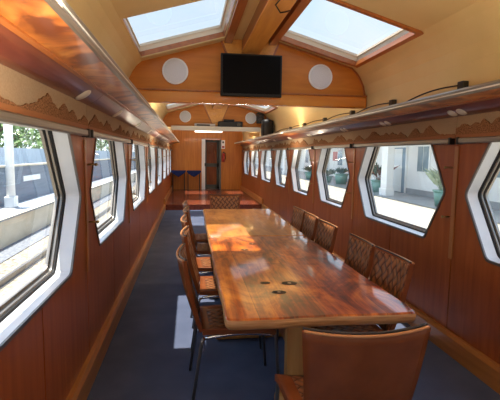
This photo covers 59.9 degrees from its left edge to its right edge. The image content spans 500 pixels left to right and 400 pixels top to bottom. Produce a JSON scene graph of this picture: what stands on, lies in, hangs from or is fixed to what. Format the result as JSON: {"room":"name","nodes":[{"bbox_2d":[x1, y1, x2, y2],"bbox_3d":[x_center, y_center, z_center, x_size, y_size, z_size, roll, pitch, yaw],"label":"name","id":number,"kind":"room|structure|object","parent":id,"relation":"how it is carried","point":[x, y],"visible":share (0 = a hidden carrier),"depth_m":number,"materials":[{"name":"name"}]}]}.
{"room":"train carriage","nodes":[
{"label":"train carriage","id":0,"kind":"room"},
{"bbox_2d":[0,159,111,206],"bbox_3d":[-10.867,-2.552,33.744,0.180,1.330,150.000,0,6,-8],"label":"wall","id":1,"kind":"structure","parent":0,"point":[25,190],"depth_m":16.99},
{"bbox_2d":[23,174,39,180],"bbox_3d":[-8.429,-0.874,16.800,0.030,0.200,1.800,0,6,-8],"label":"plaque","id":2,"kind":"object","parent":1,"relation":"attached to","point":[35,176],"visible":1,"depth_m":16.69,"materials":[{"name":"white plastic"}]},
{"bbox_2d":[0,134,170,399],"bbox_3d":[-1.656,-0.245,6.951,0.020,1.990,19.200,0,6,-8],"label":"wall","id":3,"kind":"structure","parent":0,"point":[44,360],"depth_m":2.64,"materials":[{"name":"red wood"}]},
{"bbox_2d":[0,123,81,351],"bbox_3d":[-1.010,0.050,1.930,0.147,0.970,1.626,0,6,-8],"label":"window","id":4,"kind":"structure","parent":3,"relation":"in","point":[16,311],"depth_m":2.46,"materials":[{"name":"grey"}]},
{"bbox_2d":[0,64,87,128],"bbox_3d":[-0.922,-0.438,1.890,0.030,0.172,1.762,0,6,-8],"label":"board","id":5,"kind":"object","parent":3,"relation":"attached to","point":[19,93],"visible":0.9,"depth_m":1.85,"materials":[{"name":"beige wood"}]},
{"bbox_2d":[0,109,89,136],"bbox_3d":[-0.914,-0.333,1.903,0.050,0.052,1.690,0,6,-8],"label":"track","id":6,"kind":"object","parent":5,"relation":"attached to","point":[7,117],"visible":0.93,"depth_m":1.83,"materials":[{"name":"metal"}]},
{"bbox_2d":[0,0,179,144],"bbox_3d":[-1.456,-1.094,6.772,0.328,0.133,18.730,0,6,-8],"label":"luggage rack","id":7,"kind":"object","parent":3,"relation":"attached to","point":[46,42],"visible":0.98,"depth_m":1.71,"materials":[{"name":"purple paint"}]},
{"bbox_2d":[76,90,90,99],"bbox_3d":[-0.945,-0.596,2.464,0.080,0.055,0.135,0,6,-8],"label":"light","id":8,"kind":"object","parent":7,"relation":"attached to","point":[84,94],"depth_m":2.44,"materials":[{"name":"beige plastic"}]},
{"bbox_2d":[83,139,98,271],"bbox_3d":[-1.034,0.039,2.844,0.072,0.860,0.083,0,6,-8],"label":"trim","id":9,"kind":"structure","parent":3,"relation":"attached to","point":[87,221],"depth_m":2.82,"materials":[{"name":"brown wood"}]},
{"bbox_2d":[86,105,129,139],"bbox_3d":[-1.184,-0.638,3.756,0.030,0.172,2.012,0,6,-8],"label":"board","id":10,"kind":"object","parent":3,"relation":"attached to","point":[98,121],"visible":0.94,"depth_m":3.38,"materials":[{"name":"brown wood"}]},
{"bbox_2d":[86,130,131,143],"bbox_3d":[-1.175,-0.533,3.769,0.050,0.052,1.940,0,6,-8],"label":"track","id":11,"kind":"object","parent":10,"relation":"attached to","point":[93,134],"visible":0.8,"depth_m":3.39,"materials":[{"name":"metal"}]},
{"bbox_2d":[90,138,126,245],"bbox_3d":[-1.271,-0.150,3.796,0.147,0.970,1.876,0,6,-8],"label":"window","id":12,"kind":"structure","parent":3,"relation":"in","point":[116,218],"depth_m":4.47,"materials":[{"name":"grey metal"}]},
{"bbox_2d":[66,185,171,399],"bbox_3d":[-1.635,0.595,7.044,0.045,0.300,19.000,0,6,-8],"label":"baseboard","id":13,"kind":"structure","parent":3,"relation":"attached to","point":[80,390],"depth_m":3.41,"materials":[{"name":"brown wood"}]},
{"bbox_2d":[128,145,135,222],"bbox_3d":[-1.312,-0.174,4.833,0.072,0.860,0.083,0,6,-8],"label":"trim","id":14,"kind":"structure","parent":3,"relation":"attached to","point":[129,193],"depth_m":4.80,"materials":[{"name":"brown wood"}]},
{"bbox_2d":[130,144,145,210],"bbox_3d":[-1.554,-0.366,5.815,0.147,0.970,1.936,0,6,-8],"label":"window","id":15,"kind":"structure","parent":3,"relation":"in","point":[137,167],"depth_m":6.50,"materials":[{"name":"grey"}]},
{"bbox_2d":[130,126,147,143],"bbox_3d":[-1.467,-0.854,5.775,0.030,0.172,2.072,0,6,-8],"label":"board","id":16,"kind":"object","parent":3,"relation":"attached to","point":[136,134],"visible":0.92,"depth_m":5.51,"materials":[{"name":"brown wood"}]},
{"bbox_2d":[132,140,148,146],"bbox_3d":[-1.458,-0.749,5.788,0.050,0.052,2.000,0,6,-8],"label":"track","id":17,"kind":"object","parent":3,"relation":"attached to","point":[133,141],"visible":0.75,"depth_m":5.53,"materials":[{"name":"metal"}]},
{"bbox_2d":[146,148,150,201],"bbox_3d":[-1.599,-0.393,6.882,0.072,0.860,0.083,0,6,-8],"label":"trim","id":18,"kind":"structure","parent":3,"relation":"attached to","point":[146,148],"depth_m":6.86,"materials":[{"name":"brown wood"}]},
{"bbox_2d":[147,147,155,194],"bbox_3d":[-1.835,-0.581,7.824,0.147,0.970,1.856,0,6,-8],"label":"window","id":19,"kind":"structure","parent":3,"relation":"in","point":[151,166],"depth_m":8.53,"materials":[{"name":"grey"}]},
{"bbox_2d":[148,134,156,145],"bbox_3d":[-1.748,-1.069,7.784,0.030,0.172,1.992,0,6,-8],"label":"board","id":20,"kind":"object","parent":3,"relation":"attached to","point":[152,140],"visible":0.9,"depth_m":7.62,"materials":[{"name":"brown wood"}]},
{"bbox_2d":[157,148,161,185],"bbox_3d":[-2.117,-0.796,9.834,0.147,0.970,1.936,0,6,-8],"label":"window","id":21,"kind":"structure","parent":3,"relation":"in","point":[159,151],"depth_m":10.59,"materials":[{"name":"grey"}]},
{"bbox_2d":[163,149,165,179],"bbox_3d":[-2.398,-1.011,11.842,0.147,0.970,1.856,0,6,-8],"label":"window","id":22,"kind":"structure","parent":3,"relation":"in","point":[164,151],"depth_m":12.57,"materials":[{"name":"grey"}]},
{"bbox_2d":[167,150,168,175],"bbox_3d":[-2.667,-1.216,13.763,0.147,0.970,1.756,0,6,-8],"label":"window","id":23,"kind":"structure","parent":3,"relation":"in","point":[167,150],"depth_m":14.44,"materials":[{"name":"grey"}]},
{"bbox_2d":[171,130,242,188],"bbox_3d":[-1.636,-1.647,16.491,2.720,2.785,0.080,0,6,-8],"label":"wall","id":24,"kind":"structure","parent":0,"point":[186,155],"depth_m":16.44,"materials":[{"name":"brown wood"}]},
{"bbox_2d":[202,138,220,188],"bbox_3d":[-1.466,-1.372,16.504,0.740,1.940,0.120,0,6,-8],"label":"door frame","id":25,"kind":"structure","parent":24,"relation":"in","point":[203,139],"depth_m":16.46,"materials":[{"name":"white wood"}]},
{"bbox_2d":[166,189,261,209],"bbox_3d":[-1.307,-0.062,14.153,2.706,0.170,5.050,0,6,-8],"label":"floor","id":26,"kind":"structure","parent":0,"point":[196,199],"depth_m":13.06,"materials":[{"name":"red wood"}]},
{"bbox_2d":[172,173,184,190],"bbox_3d":[-2.613,-0.714,15.906,0.500,0.725,0.440,0,6,-8],"label":"bar table","id":27,"kind":"object","parent":26,"relation":"on","point":[172,173],"visible":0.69,"depth_m":15.73,"materials":[{"name":"brown wood"}]},
{"bbox_2d":[171,170,185,176],"bbox_3d":[-2.607,-0.963,15.869,0.527,0.231,0.474,0,6,-8],"label":"tablecloth","id":28,"kind":"object","parent":27,"relation":"on","point":[178,173],"visible":1,"depth_m":15.66,"materials":[{"name":"blue fabric"}]},
{"bbox_3d":[-2.069,-0.715,15.982,0.500,0.725,0.440,0,6,-8],"label":"bar table","id":29,"kind":"object","parent":26,"relation":"on","visible":0},
{"bbox_2d":[187,170,200,176],"bbox_3d":[-2.062,-0.964,15.945,0.527,0.231,0.474,0,6,-8],"label":"tablecloth","id":30,"kind":"object","parent":29,"relation":"on","point":[193,173],"visible":1,"depth_m":15.73,"materials":[{"name":"blue fabric"}]},
{"bbox_2d":[66,0,499,140],"bbox_3d":[-0.292,-1.599,6.997,2.754,0.910,19.200,0,6,-8],"label":"ceiling","id":31,"kind":"structure","parent":0,"point":[460,40],"depth_m":3.37,"materials":[{"name":"beige paint"}]},
{"bbox_2d":[123,0,234,56],"bbox_3d":[-0.610,-1.589,3.892,0.951,0.373,1.394,0,6,-8],"label":"window","id":32,"kind":"structure","parent":31,"relation":"attached to","point":[204,20],"depth_m":4.17,"materials":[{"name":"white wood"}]},
{"bbox_2d":[165,103,193,110],"bbox_3d":[-1.416,-2.205,9.644,0.951,0.373,1.434,0,6,-8],"label":"window","id":33,"kind":"structure","parent":31,"relation":"attached to","point":[172,106],"depth_m":10.27,"materials":[{"name":"white glass"}]},
{"bbox_2d":[163,104,266,128],"bbox_3d":[-0.831,-2.103,10.734,2.715,0.626,0.086,0,6,-8],"label":"bulkhead","id":34,"kind":"object","parent":31,"relation":"attached to","point":[203,113],"visible":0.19,"depth_m":10.69,"materials":[{"name":"orange wood"}]},
{"bbox_2d":[179,111,190,121],"bbox_3d":[-1.582,-2.042,10.617,0.280,0.280,0.022,0,6,-8],"label":"wall speaker","id":35,"kind":"object","parent":34,"relation":"attached to","point":[185,116],"visible":1,"depth_m":10.61,"materials":[{"name":"white plastic"}]},
{"bbox_2d":[171,126,259,132],"bbox_3d":[-0.829,-1.723,10.615,2.150,0.125,0.300,0,6,-8],"label":"shelf","id":36,"kind":"object","parent":34,"relation":"attached to","point":[193,128],"visible":0.98,"depth_m":10.46,"materials":[{"name":"brown wood"}]},
{"bbox_2d":[194,123,214,126],"bbox_3d":[-1.101,-1.813,10.576,0.500,0.085,0.204,0,6,-8],"label":"amplifier","id":37,"kind":"object","parent":36,"relation":"on","point":[195,124],"visible":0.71,"depth_m":10.47,"materials":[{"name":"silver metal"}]},
{"bbox_2d":[218,119,242,126],"bbox_3d":[-0.484,-1.869,10.638,0.600,0.200,0.260,0,6,-8],"label":"projector","id":38,"kind":"object","parent":36,"relation":"on","point":[226,122],"visible":0.88,"depth_m":10.55,"materials":[{"name":"black plastic"}]},
{"bbox_2d":[245,112,255,123],"bbox_3d":[0.022,-2.044,10.841,0.280,0.280,0.022,0,6,-8],"label":"wall speaker","id":39,"kind":"object","parent":34,"relation":"attached to","point":[250,118],"visible":1,"depth_m":10.83,"materials":[{"name":"white plastic"}]},
{"bbox_2d":[256,113,263,123],"bbox_3d":[0.251,-2.031,10.796,0.170,0.250,0.157,0,6,-8],"label":"loudspeaker","id":40,"kind":"object","parent":34,"relation":"attached to","point":[259,116],"visible":0.81,"depth_m":10.72,"materials":[{"name":"black plastic"}]},
{"bbox_2d":[224,0,247,42],"bbox_3d":[-0.493,-1.979,6.929,0.185,0.075,19.000,0,6,-8],"label":"trim","id":41,"kind":"structure","parent":31,"relation":"attached to","point":[240,6],"depth_m":3.89,"materials":[{"name":"brown wood"}]},
{"bbox_2d":[129,40,366,108],"bbox_3d":[-0.003,-1.422,4.823,2.715,0.723,0.120,0,6,-8],"label":"bulkhead","id":42,"kind":"object","parent":31,"relation":"attached to","point":[346,89],"visible":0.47,"depth_m":4.79,"materials":[{"name":"orange wood"}]},
{"bbox_2d":[162,58,187,83],"bbox_3d":[-0.809,-1.395,4.702,0.280,0.280,0.022,0,6,-8],"label":"wall speaker","id":43,"kind":"object","parent":42,"relation":"attached to","point":[174,70],"visible":1,"depth_m":4.69,"materials":[{"name":"white plastic"}]},
{"bbox_2d":[220,53,281,97],"bbox_3d":[0.012,-1.354,4.749,0.670,0.450,0.100,0,6,-8],"label":"television","id":44,"kind":"object","parent":42,"relation":"attached to","point":[242,75],"visible":1,"depth_m":4.70,"materials":[{"name":"black plastic"}]},
{"bbox_2d":[308,64,331,89],"bbox_3d":[0.800,-1.397,4.927,0.280,0.280,0.022,0,6,-8],"label":"wall speaker","id":45,"kind":"object","parent":42,"relation":"attached to","point":[320,75],"visible":1,"depth_m":4.92,"materials":[{"name":"white plastic"}]},
{"bbox_2d":[212,0,296,108],"bbox_3d":[-0.303,-1.935,6.960,0.200,0.185,19.000,0,6,-8],"label":"ridge beam","id":46,"kind":"structure","parent":31,"relation":"attached to","point":[266,19],"depth_m":3.75,"materials":[{"name":"brown wood"}]},
{"bbox_2d":[238,105,277,113],"bbox_3d":[0.030,-2.207,9.846,0.951,0.373,1.434,0,6,-8],"label":"window","id":47,"kind":"structure","parent":31,"relation":"attached to","point":[262,109],"depth_m":10.51,"materials":[{"name":"white glass"}]},
{"bbox_2d":[269,0,311,45],"bbox_3d":[-0.112,-1.980,6.982,0.185,0.075,19.000,0,6,-8],"label":"trim","id":48,"kind":"structure","parent":31,"relation":"attached to","point":[299,6],"depth_m":3.92,"materials":[{"name":"brown wood"}]},
{"bbox_2d":[280,0,423,67],"bbox_3d":[0.835,-1.591,4.095,0.951,0.373,1.394,0,6,-8],"label":"window","id":49,"kind":"structure","parent":31,"relation":"attached to","point":[338,30],"depth_m":4.20,"materials":[{"name":"brown wood"}]},
{"bbox_2d":[87,210,499,399],"bbox_3d":[0.008,1.028,4.767,2.706,0.040,14.070,0,6,-8],"label":"floor","id":50,"kind":"structure","parent":0,"point":[148,354],"depth_m":3.20,"materials":[{"name":"blue carpet"}]},
{"bbox_2d":[183,200,207,277],"bbox_3d":[-0.528,0.474,5.479,0.637,0.900,0.477,0,6,-10],"label":"dining chair","id":51,"kind":"object","parent":50,"relation":"on","point":[202,238],"visible":0.32,"depth_m":5.38,"materials":[{"name":"brown leather"}]},
{"bbox_2d":[183,206,210,278],"bbox_3d":[-0.431,0.539,4.873,0.637,0.900,0.477,0,6,-6],"label":"dining chair","id":52,"kind":"object","parent":50,"relation":"on","point":[203,249],"visible":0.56,"depth_m":4.77,"materials":[{"name":"brown leather"}]},
{"bbox_2d":[180,214,213,317],"bbox_3d":[-0.349,0.611,4.199,0.637,0.900,0.477,0,6,-10],"label":"dining chair","id":53,"kind":"object","parent":50,"relation":"on","point":[204,264],"visible":0.4,"depth_m":4.08,"materials":[{"name":"brown leather"}]},
{"bbox_2d":[180,225,261,350],"bbox_3d":[-0.241,0.685,3.514,0.637,0.900,0.477,0,6,-6],"label":"dining chair","id":54,"kind":"object","parent":50,"relation":"on","point":[207,285],"visible":0.59,"depth_m":3.37,"materials":[{"name":"brown leather"}]},
{"bbox_2d":[209,194,240,208],"bbox_3d":[-0.336,0.390,6.307,0.477,0.900,0.637,0,6,-10],"label":"dining chair","id":55,"kind":"object","parent":50,"relation":"on","point":[216,201],"visible":0.22,"depth_m":6.53,"materials":[{"name":"beige leather"}]},
{"bbox_2d":[176,243,279,399],"bbox_3d":[-0.153,0.761,2.800,0.637,0.900,0.477,0,6,-10],"label":"dining chair","id":56,"kind":"object","parent":50,"relation":"on","point":[211,320],"visible":0.73,"depth_m":2.62,"materials":[{"name":"brown leather"}]},
{"bbox_2d":[203,209,304,297],"bbox_3d":[-0.060,0.597,5.038,0.943,0.747,1.998,0,6,-8],"label":"dining table","id":57,"kind":"object","parent":50,"relation":"on","point":[218,222],"visible":0.55,"depth_m":4.69,"materials":[{"name":"brown wood"}]},
{"bbox_2d":[290,206,305,231],"bbox_3d":[0.289,0.543,4.933,0.637,0.900,0.477,0,6,-9],"label":"dining chair","id":58,"kind":"object","parent":50,"relation":"on","point":[297,219],"visible":0.27,"depth_m":4.99,"materials":[{"name":"beige leather"}]},
{"bbox_2d":[302,212,318,240],"bbox_3d":[0.356,0.594,4.458,0.637,0.900,0.477,0,6,-7],"label":"dining chair","id":59,"kind":"object","parent":50,"relation":"on","point":[310,222],"visible":0.34,"depth_m":4.49,"materials":[{"name":"beige leather"}]},
{"bbox_2d":[208,236,415,399],"bbox_3d":[0.211,0.809,3.061,0.950,0.747,2.013,0,6,-8],"label":"dining table","id":60,"kind":"object","parent":50,"relation":"on","point":[288,284],"visible":0.92,"depth_m":2.51,"materials":[{"name":"brown wood"}]},
{"bbox_2d":[276,233,374,337],"bbox_3d":[0.545,0.729,3.195,0.637,0.900,0.477,0,6,-7],"label":"dining chair","id":61,"kind":"object","parent":50,"relation":"on","point":[360,252],"visible":0.34,"depth_m":3.21,"materials":[{"name":"beige leather"}]},
{"bbox_2d":[315,219,337,252],"bbox_3d":[0.430,0.650,3.928,0.637,0.900,0.477,0,6,-9],"label":"dining chair","id":62,"kind":"object","parent":50,"relation":"on","point":[326,233],"visible":0.31,"depth_m":3.95,"materials":[{"name":"beige leather"}]},
{"bbox_2d":[275,322,430,399],"bbox_3d":[0.378,0.867,1.860,0.477,0.900,0.637,0,6,-7],"label":"dining chair","id":63,"kind":"object","parent":50,"relation":"on","point":[337,365],"visible":1,"depth_m":1.55,"materials":[{"name":"brown leather"}]},
{"bbox_2d":[311,245,414,331],"bbox_3d":[0.624,0.780,2.720,0.637,0.900,0.477,0,6,-9],"label":"dining chair","id":64,"kind":"object","parent":50,"relation":"on","point":[390,271],"visible":0.44,"depth_m":2.68,"materials":[{"name":"beige leather"}]},
{"bbox_2d":[242,139,499,364],"bbox_3d":[1.004,-0.248,7.324,0.020,1.990,19.200,0,6,-8],"label":"wall","id":65,"kind":"structure","parent":0,"point":[461,293],"depth_m":3.49,"materials":[{"name":"red wood"}]},
{"bbox_2d":[244,151,249,174],"bbox_3d":[-0.053,-1.340,15.278,0.147,0.970,1.666,0,6,-8],"label":"window","id":66,"kind":"structure","parent":65,"relation":"in","point":[246,171],"depth_m":15.88,"materials":[{"name":"grey"}]},
{"bbox_2d":[250,151,258,177],"bbox_3d":[0.208,-1.141,13.417,0.147,0.970,1.826,0,6,-8],"label":"window","id":67,"kind":"structure","parent":65,"relation":"in","point":[253,153],"depth_m":14.09,"materials":[{"name":"grey"}]},
{"bbox_2d":[260,151,271,182],"bbox_3d":[0.485,-0.929,11.438,0.147,0.970,1.906,0,6,-8],"label":"window","id":68,"kind":"structure","parent":65,"relation":"in","point":[263,153],"depth_m":12.16,"materials":[{"name":"grey"}]},
{"bbox_2d":[259,142,272,148],"bbox_3d":[0.411,-1.417,11.375,0.030,0.172,2.042,0,6,-8],"label":"board","id":69,"kind":"object","parent":65,"relation":"attached to","point":[263,145],"visible":0.88,"depth_m":11.21,"materials":[{"name":"brown wood"}]},
{"bbox_2d":[274,150,287,187],"bbox_3d":[0.744,-0.732,9.591,0.147,0.970,1.556,0,6,-8],"label":"window","id":70,"kind":"structure","parent":65,"relation":"in","point":[277,164],"depth_m":10.14,"materials":[{"name":"grey"}]},
{"bbox_2d":[273,140,288,148],"bbox_3d":[0.669,-1.220,9.528,0.030,0.172,1.692,0,6,-8],"label":"board","id":71,"kind":"object","parent":65,"relation":"attached to","point":[279,144],"visible":0.94,"depth_m":9.39,"materials":[{"name":"brown wood"}]},
{"bbox_2d":[288,146,312,149],"bbox_3d":[0.897,-0.932,7.834,0.050,0.052,1.680,0,6,-8],"label":"track","id":72,"kind":"object","parent":65,"relation":"attached to","point":[311,147],"visible":0.77,"depth_m":7.78,"materials":[{"name":"metal"}]},
{"bbox_2d":[291,149,311,195],"bbox_3d":[0.982,-0.549,7.887,0.147,0.970,1.616,0,6,-8],"label":"window","id":73,"kind":"structure","parent":65,"relation":"in","point":[296,153],"depth_m":8.46,"materials":[{"name":"grey"}]},
{"bbox_2d":[289,136,313,147],"bbox_3d":[0.908,-1.038,7.825,0.030,0.172,1.752,0,6,-8],"label":"board","id":74,"kind":"object","parent":65,"relation":"attached to","point":[308,141],"visible":0.96,"depth_m":7.69,"materials":[{"name":"brown wood"}]},
{"bbox_2d":[309,150,314,203],"bbox_3d":[0.998,-0.374,7.035,0.072,0.860,0.083,0,6,-8],"label":"trim","id":75,"kind":"structure","parent":65,"relation":"attached to","point":[314,150],"depth_m":7.01,"materials":[{"name":"brown wood"}]},
{"bbox_2d":[313,144,351,148],"bbox_3d":[1.136,-0.749,6.126,0.050,0.052,1.630,0,6,-8],"label":"track","id":76,"kind":"object","parent":65,"relation":"attached to","point":[346,145],"visible":0.79,"depth_m":5.95,"materials":[{"name":"metal"}]},
{"bbox_2d":[316,148,349,208],"bbox_3d":[1.222,-0.367,6.179,0.147,0.970,1.566,0,6,-8],"label":"window","id":77,"kind":"structure","parent":65,"relation":"in","point":[324,155],"depth_m":6.71,"materials":[{"name":"grey metal"}]},
{"bbox_2d":[313,131,353,145],"bbox_3d":[1.147,-0.855,6.116,0.030,0.172,1.702,0,6,-8],"label":"board","id":78,"kind":"object","parent":65,"relation":"attached to","point":[343,138],"visible":0.92,"depth_m":5.93,"materials":[{"name":"brown wood"}]},
{"bbox_2d":[346,149,354,218],"bbox_3d":[1.234,-0.194,5.351,0.072,0.860,0.083,0,6,-8],"label":"trim","id":79,"kind":"structure","parent":65,"relation":"attached to","point":[353,162],"depth_m":5.34,"materials":[{"name":"brown wood"}]},
{"bbox_2d":[234,79,499,145],"bbox_3d":[0.870,-1.162,7.090,0.348,0.258,18.730,0,6,-8],"label":"luggage rack","id":80,"kind":"object","parent":65,"relation":"attached to","point":[465,100],"visible":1,"depth_m":3.58,"materials":[{"name":"purple paint"}]},
{"bbox_2d":[261,118,273,135],"bbox_3d":[0.410,-1.737,10.381,0.278,0.462,0.363,0,6,-8],"label":"equipment bag","id":81,"kind":"object","parent":80,"relation":"on","point":[267,127],"visible":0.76,"depth_m":10.22,"materials":[{"name":"black fabric"}]},
{"bbox_2d":[447,110,457,115],"bbox_3d":[1.496,-0.641,3.213,0.060,0.042,0.100,0,6,-8],"label":"light","id":82,"kind":"object","parent":80,"relation":"attached to","point":[449,112],"depth_m":3.20,"materials":[{"name":"beige plastic"}]},
{"bbox_2d":[456,109,466,114],"bbox_3d":[1.512,-0.630,3.104,0.060,0.042,0.100,0,6,-8],"label":"light","id":83,"kind":"object","parent":80,"relation":"attached to","point":[458,111],"depth_m":3.09,"materials":[{"name":"beige plastic"}]},
{"bbox_2d":[240,186,499,394],"bbox_3d":[0.961,0.592,7.407,0.045,0.300,19.000,0,6,-8],"label":"baseboard","id":84,"kind":"structure","parent":65,"relation":"attached to","point":[483,367],"depth_m":3.20,"materials":[{"name":"brown wood"}]},
{"bbox_2d":[357,145,445,237],"bbox_3d":[1.482,-0.168,4.322,0.147,0.970,1.916,0,6,-8],"label":"window","id":85,"kind":"structure","parent":65,"relation":"in","point":[370,155],"depth_m":4.97,"materials":[{"name":"grey"}]},
{"bbox_2d":[352,138,454,147],"bbox_3d":[1.396,-0.551,4.269,0.050,0.052,1.980,0,6,-8],"label":"track","id":86,"kind":"object","parent":65,"relation":"attached to","point":[450,141],"visible":0.86,"depth_m":3.90,"materials":[{"name":"metal"}]},
{"bbox_2d":[353,117,457,143],"bbox_3d":[1.407,-0.656,4.260,0.030,0.172,2.052,0,6,-8],"label":"board","id":87,"kind":"object","parent":65,"relation":"attached to","point":[445,128],"visible":0.9,"depth_m":3.90,"materials":[{"name":"brown wood"}]},
{"bbox_2d":[441,146,458,258],"bbox_3d":[1.518,0.023,3.322,0.072,0.860,0.083,0,6,-8],"label":"trim","id":88,"kind":"structure","parent":65,"relation":"attached to","point":[456,155],"depth_m":3.30,"materials":[{"name":"brown wood"}]},
{"bbox_2d":[455,136,499,143],"bbox_3d":[1.660,-0.349,2.383,0.050,0.052,1.690,0,6,-8],"label":"track","id":89,"kind":"object","parent":65,"relation":"attached to","point":[487,139],"visible":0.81,"depth_m":2.97,"materials":[{"name":"metal"}]},
{"bbox_2d":[455,111,499,137],"bbox_3d":[1.672,-0.454,2.374,0.030,0.172,1.762,0,6,-8],"label":"board","id":90,"kind":"object","parent":65,"relation":"attached to","point":[483,124],"visible":0.85,"depth_m":2.99,"materials":[{"name":"brown wood"}]},
{"bbox_2d":[464,142,499,266],"bbox_3d":[1.746,0.034,2.436,0.147,0.970,1.626,0,6,-8],"label":"window","id":91,"kind":"structure","parent":65,"relation":"in","point":[487,170],"depth_m":3.05,"materials":[{"name":"grey"}]},
{"bbox_3d":[-1.579,-1.562,17.524,1.500,2.200,1.920,0,6,-8],"label":"wall","id":92,"kind":"structure","parent":0,"visible":0},
{"bbox_2d":[205,140,218,187],"bbox_3d":[-1.526,-1.431,17.152,0.620,1.920,0.074,0,6,-8],"label":"door","id":93,"kind":"structure","parent":92,"relation":"in","point":[211,146],"depth_m":17.14,"materials":[{"name":"red wood"}]},
{"label":"outside","id":94,"kind":"structure","parent":0,"visible":0},
{"bbox_2d":[0,200,110,302],"bbox_3d":[-7.422,-1.000,34.393,3.500,0.200,150.000,0,6,-8],"label":"ballast","id":95,"kind":"structure","parent":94,"point":[7,266],"depth_m":10.09,"materials":[{"name":"stone"}]},
{"bbox_2d":[0,206,109,289],"bbox_3d":[-8.410,-1.173,34.236,0.120,0.150,150.000,0,6,-8],"label":"rail","id":96,"kind":"object","parent":95,"relation":"on","point":[8,278],"visible":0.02,"depth_m":9.50,"materials":[{"name":"silver metal"}]},
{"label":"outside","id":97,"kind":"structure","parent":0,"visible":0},
{"bbox_3d":[-39.791,-2.890,44.888,52.300,1.100,180.000,0,6,-8],"label":"grass verge","id":98,"kind":"object","parent":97,"visible":0},
{"bbox_2d":[0,123,42,148],"bbox_3d":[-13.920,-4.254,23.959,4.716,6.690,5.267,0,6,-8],"label":"tree","id":99,"kind":"object","parent":98,"relation":"on","point":[18,142],"visible":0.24,"depth_m":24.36,"materials":[{"name":"green plant"}]},
{"bbox_2d":[0,147,109,164],"bbox_3d":[-13.416,-3.390,38.426,0.072,1.950,100.100,0,6,-8],"label":"fence","id":100,"kind":"object","parent":98,"relation":"on","point":[21,155],"visible":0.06,"depth_m":21.75,"materials":[{"name":"metal"}]},
{"bbox_2d":[96,139,108,150],"bbox_3d":[-20.601,-8.067,59.256,6.717,6.715,6.910,0,6,-8],"label":"tree","id":101,"kind":"object","parent":98,"relation":"on","point":[99,140],"visible":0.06,"depth_m":59.20,"materials":[{"name":"green plant"}]},
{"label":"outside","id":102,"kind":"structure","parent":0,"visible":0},
{"bbox_2d":[0,175,112,248],"bbox_3d":[-10.757,-1.394,33.884,2.155,1.002,150.000,0,6,-8],"label":"platform","id":103,"kind":"object","parent":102,"point":[31,215],"visible":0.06,"depth_m":13.98,"materials":[{"name":"beige concrete"}]},
{"bbox_2d":[3,124,17,207],"bbox_3d":[-7.674,-1.766,13.815,0.440,4.020,0.440,0,6,-8],"label":"post","id":104,"kind":"object","parent":103,"relation":"on","point":[11,200],"visible":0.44,"depth_m":13.81,"materials":[{"name":"white metal"}]},
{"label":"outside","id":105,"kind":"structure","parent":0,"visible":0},
{"bbox_2d":[248,164,499,222],"bbox_3d":[5.591,-2.415,41.141,6.850,0.352,140.000,0,6,-8],"label":"paving","id":106,"kind":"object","parent":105,"point":[415,199],"depth_m":17.43,"materials":[{"name":"grey concrete"}]},
{"bbox_2d":[282,150,287,173],"bbox_3d":[3.084,-3.984,37.576,0.400,3.450,0.660,0,6,-8],"label":"column","id":107,"kind":"structure","parent":106,"relation":"on","point":[284,171],"depth_m":37.41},
{"bbox_2d":[302,165,310,178],"bbox_3d":[4.138,-1.932,29.851,1.240,1.012,1.140,0,6,-8],"label":"potted plant","id":108,"kind":"object","parent":106,"relation":"on","point":[307,168],"visible":0.48,"depth_m":29.62,"materials":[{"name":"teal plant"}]},
{"bbox_2d":[326,168,335,182],"bbox_3d":[4.725,-1.517,26.476,1.186,0.909,1.325,0,6,-8],"label":"potted plant","id":109,"kind":"object","parent":106,"relation":"on","point":[329,178],"visible":0.56,"depth_m":26.21,"materials":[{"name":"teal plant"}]},
{"bbox_2d":[334,167,348,183],"bbox_3d":[5.372,-1.430,25.254,1.051,1.008,0.906,0,6,-8],"label":"potted plant","id":110,"kind":"object","parent":106,"relation":"on","point":[341,177],"visible":1,"depth_m":25.03,"materials":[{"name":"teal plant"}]},
{"bbox_2d":[248,145,499,210],"bbox_3d":[3.068,-4.385,40.577,2.800,3.620,120.000,0,6,-8],"label":"station building","id":111,"kind":"structure","parent":106,"relation":"on","point":[409,177],"depth_m":19.32,"materials":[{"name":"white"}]},
{"bbox_2d":[371,163,399,191],"bbox_3d":[5.969,-1.103,19.984,1.387,1.475,1.585,-3,7,-34],"label":"potted plant","id":112,"kind":"object","parent":106,"relation":"on","point":[376,183],"visible":0.52,"depth_m":19.83,"materials":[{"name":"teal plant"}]},
{"bbox_2d":[379,146,394,195],"bbox_3d":[5.795,-1.913,18.224,0.400,3.450,0.660,0,6,-8],"label":"column","id":113,"kind":"structure","parent":106,"relation":"on","point":[387,167],"depth_m":18.07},
{"bbox_2d":[423,168,442,206],"bbox_3d":[6.376,-0.467,14.500,1.292,1.367,1.366,0,6,-8],"label":"potted plant","id":114,"kind":"object","parent":106,"relation":"on","point":[434,176],"visible":0.38,"depth_m":14.40,"materials":[{"name":"green plant"}]},
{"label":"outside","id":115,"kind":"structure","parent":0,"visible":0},
{"bbox_2d":[248,167,499,229],"bbox_3d":[-0.539,-2.406,40.284,5.530,0.350,140.000,0,6,-8],"label":"forecourt","id":116,"kind":"structure","parent":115,"point":[419,215],"depth_m":14.02,"materials":[{"name":"concrete"}]},
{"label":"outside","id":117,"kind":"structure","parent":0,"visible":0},
{"bbox_2d":[0,193,111,263],"bbox_3d":[-9.452,-1.007,34.108,0.600,0.220,150.000,0,6,-8],"label":"gravel strip","id":118,"kind":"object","parent":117,"point":[11,250],"visible":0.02,"depth_m":12.50,"materials":[{"name":"grey gravel"}]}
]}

